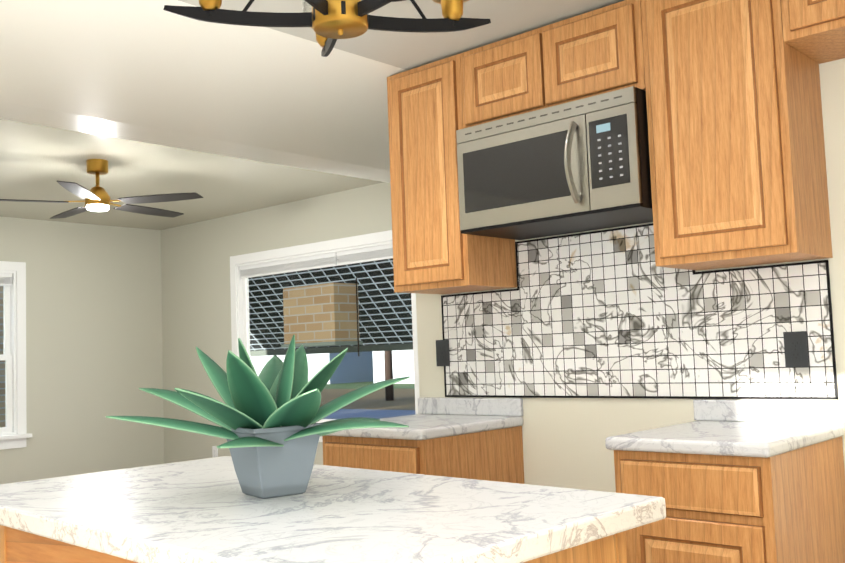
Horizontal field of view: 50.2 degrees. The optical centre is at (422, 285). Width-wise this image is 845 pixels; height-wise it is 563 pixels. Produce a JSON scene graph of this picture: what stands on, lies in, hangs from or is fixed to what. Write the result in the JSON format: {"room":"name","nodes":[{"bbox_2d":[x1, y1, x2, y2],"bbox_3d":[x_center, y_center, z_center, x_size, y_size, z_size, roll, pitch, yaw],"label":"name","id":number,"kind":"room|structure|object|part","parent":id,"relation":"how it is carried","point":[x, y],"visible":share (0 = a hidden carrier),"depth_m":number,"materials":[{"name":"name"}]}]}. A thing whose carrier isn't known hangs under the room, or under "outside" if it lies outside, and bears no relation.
{"room":"kitchen","nodes":[
{"label":"kitchen","id":0,"kind":"room"},
{"bbox_2d":[0,217,163,483],"bbox_3d":[-3.793,0.649,7.145,0.120,2.470,4.090,-6,-6,42],"label":"wall","id":1,"kind":"structure","parent":0,"point":[94,352],"depth_m":7.98,"materials":[{"name":"paint"}]},
{"bbox_2d":[0,261,31,449],"bbox_3d":[-3.753,0.560,7.140,0.160,1.545,1.260,-6,-6,42],"label":"window","id":2,"kind":"structure","parent":1,"relation":"in","point":[14,433],"depth_m":7.51,"materials":[{"name":"white wood"}]},
{"bbox_2d":[0,119,382,229],"bbox_3d":[-2.513,-0.765,6.048,3.700,0.090,4.090,-6,-6,42],"label":"ceiling","id":3,"kind":"structure","parent":0,"point":[37,162],"depth_m":6.25,"materials":[{"name":"paint"}]},
{"bbox_2d":[0,159,202,218],"bbox_3d":[-2.026,-0.615,5.618,1.295,0.308,1.317,-6,-6,42],"label":"ceiling fan","id":4,"kind":"object","parent":3,"relation":"hanging from","point":[97,198],"visible":1,"depth_m":5.53,"materials":[{"name":"gold metal"}]},
{"bbox_2d":[0,0,407,182],"bbox_3d":[-1.294,-0.915,3.572,1.430,0.250,6.140,-6,-6,42],"label":"ceiling","id":5,"kind":"structure","parent":0,"point":[150,71],"depth_m":3.78,"materials":[{"name":"paint"}]},
{"bbox_2d":[161,182,391,464],"bbox_3d":[-0.361,0.491,6.729,5.550,2.470,0.120,-6,-6,42],"label":"wall","id":6,"kind":"structure","parent":0,"point":[195,281],"depth_m":8.01,"materials":[{"name":"paint"}]},
{"bbox_2d":[212,446,217,457],"bbox_3d":[-1.823,1.472,7.921,0.075,0.118,0.008,-6,-6,42],"label":"outlet","id":7,"kind":"object","parent":6,"relation":"attached to","point":[214,451],"visible":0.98,"depth_m":7.92,"materials":[{"name":"white plastic"}]},
{"bbox_2d":[230,230,419,441],"bbox_3d":[-0.803,0.440,7.076,2.270,1.555,0.160,-6,-6,42],"label":"picture window","id":8,"kind":"structure","parent":6,"relation":"in","point":[376,246],"depth_m":7.15,"materials":[{"name":"white"}]},
{"bbox_2d":[248,258,412,355],"bbox_3d":[-0.713,-0.062,8.014,5.100,1.310,1.242,-6,-6,42],"label":"roof","id":9,"kind":"object","parent":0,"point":[352,275],"depth_m":8.34,"materials":[{"name":"grey"}]},
{"bbox_2d":[281,278,362,355],"bbox_3d":[-0.836,0.295,7.772,0.826,0.650,0.320,-6,-6,42],"label":"brick chimney","id":10,"kind":"object","parent":9,"relation":"attached to","point":[346,312],"depth_m":7.64,"materials":[{"name":"brick"}]},
{"bbox_2d":[178,0,623,69],"bbox_3d":[0.369,-1.143,2.080,3.060,0.140,6.140,-6,-6,42],"label":"ceiling","id":11,"kind":"structure","parent":0,"point":[413,50],"depth_m":3.36,"materials":[{"name":"paint"}]},
{"bbox_2d":[163,0,490,56],"bbox_3d":[-0.135,-0.767,1.610,0.591,0.642,0.621,-6,-6,42],"label":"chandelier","id":12,"kind":"object","parent":11,"relation":"hanging from","point":[329,22],"visible":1,"depth_m":1.63,"materials":[{"name":"black metal"}]},
{"bbox_2d":[416,58,844,492],"bbox_3d":[1.254,0.185,3.114,3.330,2.420,0.120,-6,-6,42],"label":"wall","id":13,"kind":"structure","parent":0,"point":[564,445],"depth_m":3.52,"materials":[{"name":"paint"}]},
{"bbox_2d":[387,54,516,293],"bbox_3d":[0.116,-0.448,3.854,0.412,0.938,0.340,-6,-6,42],"label":"upper cabinet","id":14,"kind":"object","parent":13,"relation":"attached to","point":[436,250],"visible":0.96,"depth_m":3.72,"materials":[{"name":"brown wood"}]},
{"bbox_2d":[460,0,645,128],"bbox_3d":[0.557,-0.800,3.471,0.804,0.326,0.340,-6,-6,42],"label":"upper cabinet","id":15,"kind":"object","parent":13,"relation":"attached to","point":[599,51],"visible":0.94,"depth_m":3.31,"materials":[{"name":"brown wood"}]},
{"bbox_2d":[456,86,652,239],"bbox_3d":[0.538,-0.431,3.394,0.776,0.408,0.454,-6,-6,42],"label":"microwave","id":16,"kind":"object","parent":15,"relation":"attached to","point":[581,165],"visible":0.98,"depth_m":3.24,"materials":[{"name":"silver metal"}]},
{"bbox_2d":[441,223,837,399],"bbox_3d":[0.716,0.110,3.513,1.681,0.654,0.011,-6,-6,42],"label":"backsplash","id":17,"kind":"structure","parent":13,"relation":"attached to","point":[614,313],"depth_m":3.43,"materials":[{"name":"white tile"}]},
{"bbox_2d":[436,340,449,365],"bbox_3d":[0.090,0.304,4.056,0.075,0.118,0.008,-6,-6,42],"label":"outlet","id":18,"kind":"object","parent":17,"relation":"attached to","point":[442,354],"visible":1,"depth_m":4.05,"materials":[{"name":"grey plastic"}]},
{"bbox_2d":[783,331,808,366],"bbox_3d":[1.248,0.213,3.014,0.075,0.118,0.008,-6,-6,42],"label":"outlet","id":19,"kind":"object","parent":17,"relation":"attached to","point":[796,349],"visible":1,"depth_m":3.01,"materials":[{"name":"grey plastic"}]},
{"bbox_2d":[641,0,832,269],"bbox_3d":[1.041,-0.545,3.023,0.468,0.938,0.340,-6,-6,42],"label":"upper cabinet","id":20,"kind":"object","parent":13,"relation":"attached to","point":[738,173],"visible":1,"depth_m":2.88,"materials":[{"name":"brown wood"}]},
{"bbox_2d":[781,0,844,63],"bbox_3d":[1.541,-0.922,2.587,0.908,0.288,0.340,-6,-6,42],"label":"upper cabinet","id":21,"kind":"object","parent":13,"relation":"attached to","point":[814,30],"visible":1,"depth_m":2.73,"materials":[{"name":"brown wood"}]},
{"bbox_3d":[-0.024,1.419,2.329,4.370,0.060,6.140,-6,-6,42],"label":"floor","id":22,"kind":"structure","parent":0,"visible":0},
{"bbox_2d":[0,525,626,562],"bbox_3d":[-0.288,0.917,1.851,1.293,0.889,0.694,-6,-6,42],"label":"kitchen island","id":23,"kind":"object","parent":22,"relation":"on","point":[18,546],"depth_m":1.81,"materials":[{"name":"brown wood"}]},
{"bbox_2d":[0,456,665,562],"bbox_3d":[-0.336,0.453,1.869,1.460,0.040,0.836,-6,-6,42],"label":"island countertop","id":24,"kind":"structure","parent":23,"relation":"on","point":[207,510],"depth_m":1.59,"materials":[{"name":"stone"}]},
{"bbox_2d":[227,423,322,498],"bbox_3d":[-0.309,0.359,1.864,0.158,0.142,0.158,1,-5,-36],"label":"plant pot","id":25,"kind":"object","parent":24,"relation":"on","point":[266,472],"visible":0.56,"depth_m":1.81,"materials":[{"name":"grey ceramic"}]},
{"bbox_2d":[106,334,409,447],"bbox_3d":[-0.301,0.217,1.874,0.656,0.229,0.551,-6,-6,42],"label":"plant","id":26,"kind":"object","parent":25,"relation":"on","point":[277,392],"visible":0.94,"depth_m":1.81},
{"bbox_2d":[322,414,524,483],"bbox_3d":[0.010,1.022,3.685,0.583,0.930,0.643,-6,-6,42],"label":"base cabinet","id":27,"kind":"object","parent":22,"relation":"on","point":[494,455],"depth_m":3.52,"materials":[{"name":"brown wood"}]},
{"bbox_3d":[-0.007,0.579,3.719,0.583,0.040,0.643,-6,-6,42],"label":"top of the left base cabinet","id":28,"kind":"part","parent":27,"relation":"part of","materials":[{"name":"white stone"}]},
{"bbox_2d":[418,397,522,415],"bbox_3d":[0.200,0.531,3.954,0.583,0.074,0.020,-6,-6,42],"label":"back of the left base cabinet top","id":29,"kind":"object","parent":27,"relation":"on","point":[483,406],"visible":1,"depth_m":3.93,"materials":[{"name":"stone"}]},
{"bbox_2d":[605,421,844,562],"bbox_3d":[0.980,0.921,2.813,0.510,0.930,0.643,-6,-6,42],"label":"base cabinet","id":30,"kind":"object","parent":22,"relation":"on","point":[788,507],"depth_m":2.62,"materials":[{"name":"brown wood"}]},
{"bbox_3d":[0.964,0.477,2.847,0.510,0.040,0.643,-6,-6,42],"label":"middle base cabinet top","id":31,"kind":"part","parent":30,"relation":"part of","materials":[{"name":"white stone"}]},
{"bbox_2d":[693,399,843,423],"bbox_3d":[1.170,0.429,3.082,0.510,0.074,0.020,-6,-6,42],"label":"back of the middle base cabinet top","id":32,"kind":"object","parent":30,"relation":"on","point":[810,411],"visible":0.98,"depth_m":3.06,"materials":[{"name":"stone"}]},
{"label":"outside","id":33,"kind":"structure","parent":0,"visible":0},
{"bbox_2d":[325,381,414,388],"bbox_3d":[-4.491,8.330,84.251,200.000,0.100,200.000,-6,-6,42],"label":"lawn","id":34,"kind":"structure","parent":33,"point":[344,386],"depth_m":52.89,"materials":[{"name":"green plant"}]},
{"bbox_2d":[0,283,4,426],"bbox_3d":[-9.402,-0.392,10.088,6.100,6.600,6.840,-6,-6,42],"label":"neighbouring house","id":35,"kind":"structure","parent":34,"relation":"on","point":[2,388],"depth_m":10.51,"materials":[{"name":"brick"}]},
{"bbox_2d":[250,352,361,383],"bbox_3d":[-7.216,4.557,66.649,13.000,5.000,11.000,-6,-6,42],"label":"house","id":36,"kind":"structure","parent":34,"relation":"on","point":[358,367],"depth_m":60.10,"materials":[{"name":"grey"}]},
{"bbox_2d":[320,389,414,409],"bbox_3d":[-26.160,7.286,60.254,200.000,0.012,12.700,-6,-6,42],"label":"ground","id":37,"kind":"structure","parent":34,"relation":"on","point":[375,405],"depth_m":35.69,"materials":[{"name":"green plant"}]},
{"bbox_2d":[323,409,415,418],"bbox_3d":[-32.389,7.003,53.354,200.000,0.010,5.900,-6,-6,42],"label":"street","id":38,"kind":"structure","parent":34,"relation":"on","point":[378,414],"depth_m":27.52,"materials":[{"name":"grey asphalt"}]},
{"bbox_2d":[361,350,413,383],"bbox_3d":[5.388,3.142,55.329,15.000,5.200,11.000,-6,-6,42],"label":"house","id":39,"kind":"structure","parent":34,"relation":"on","point":[365,362],"depth_m":55.52,"materials":[{"name":"grey"}]},
{"bbox_2d":[384,351,393,400],"bbox_3d":[-17.305,0.537,40.879,74.945,9.920,19.200,-6,-6,42],"label":"trees","id":40,"kind":"object","parent":34,"relation":"on","point":[389,388],"depth_m":34.96,"materials":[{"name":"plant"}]}
]}

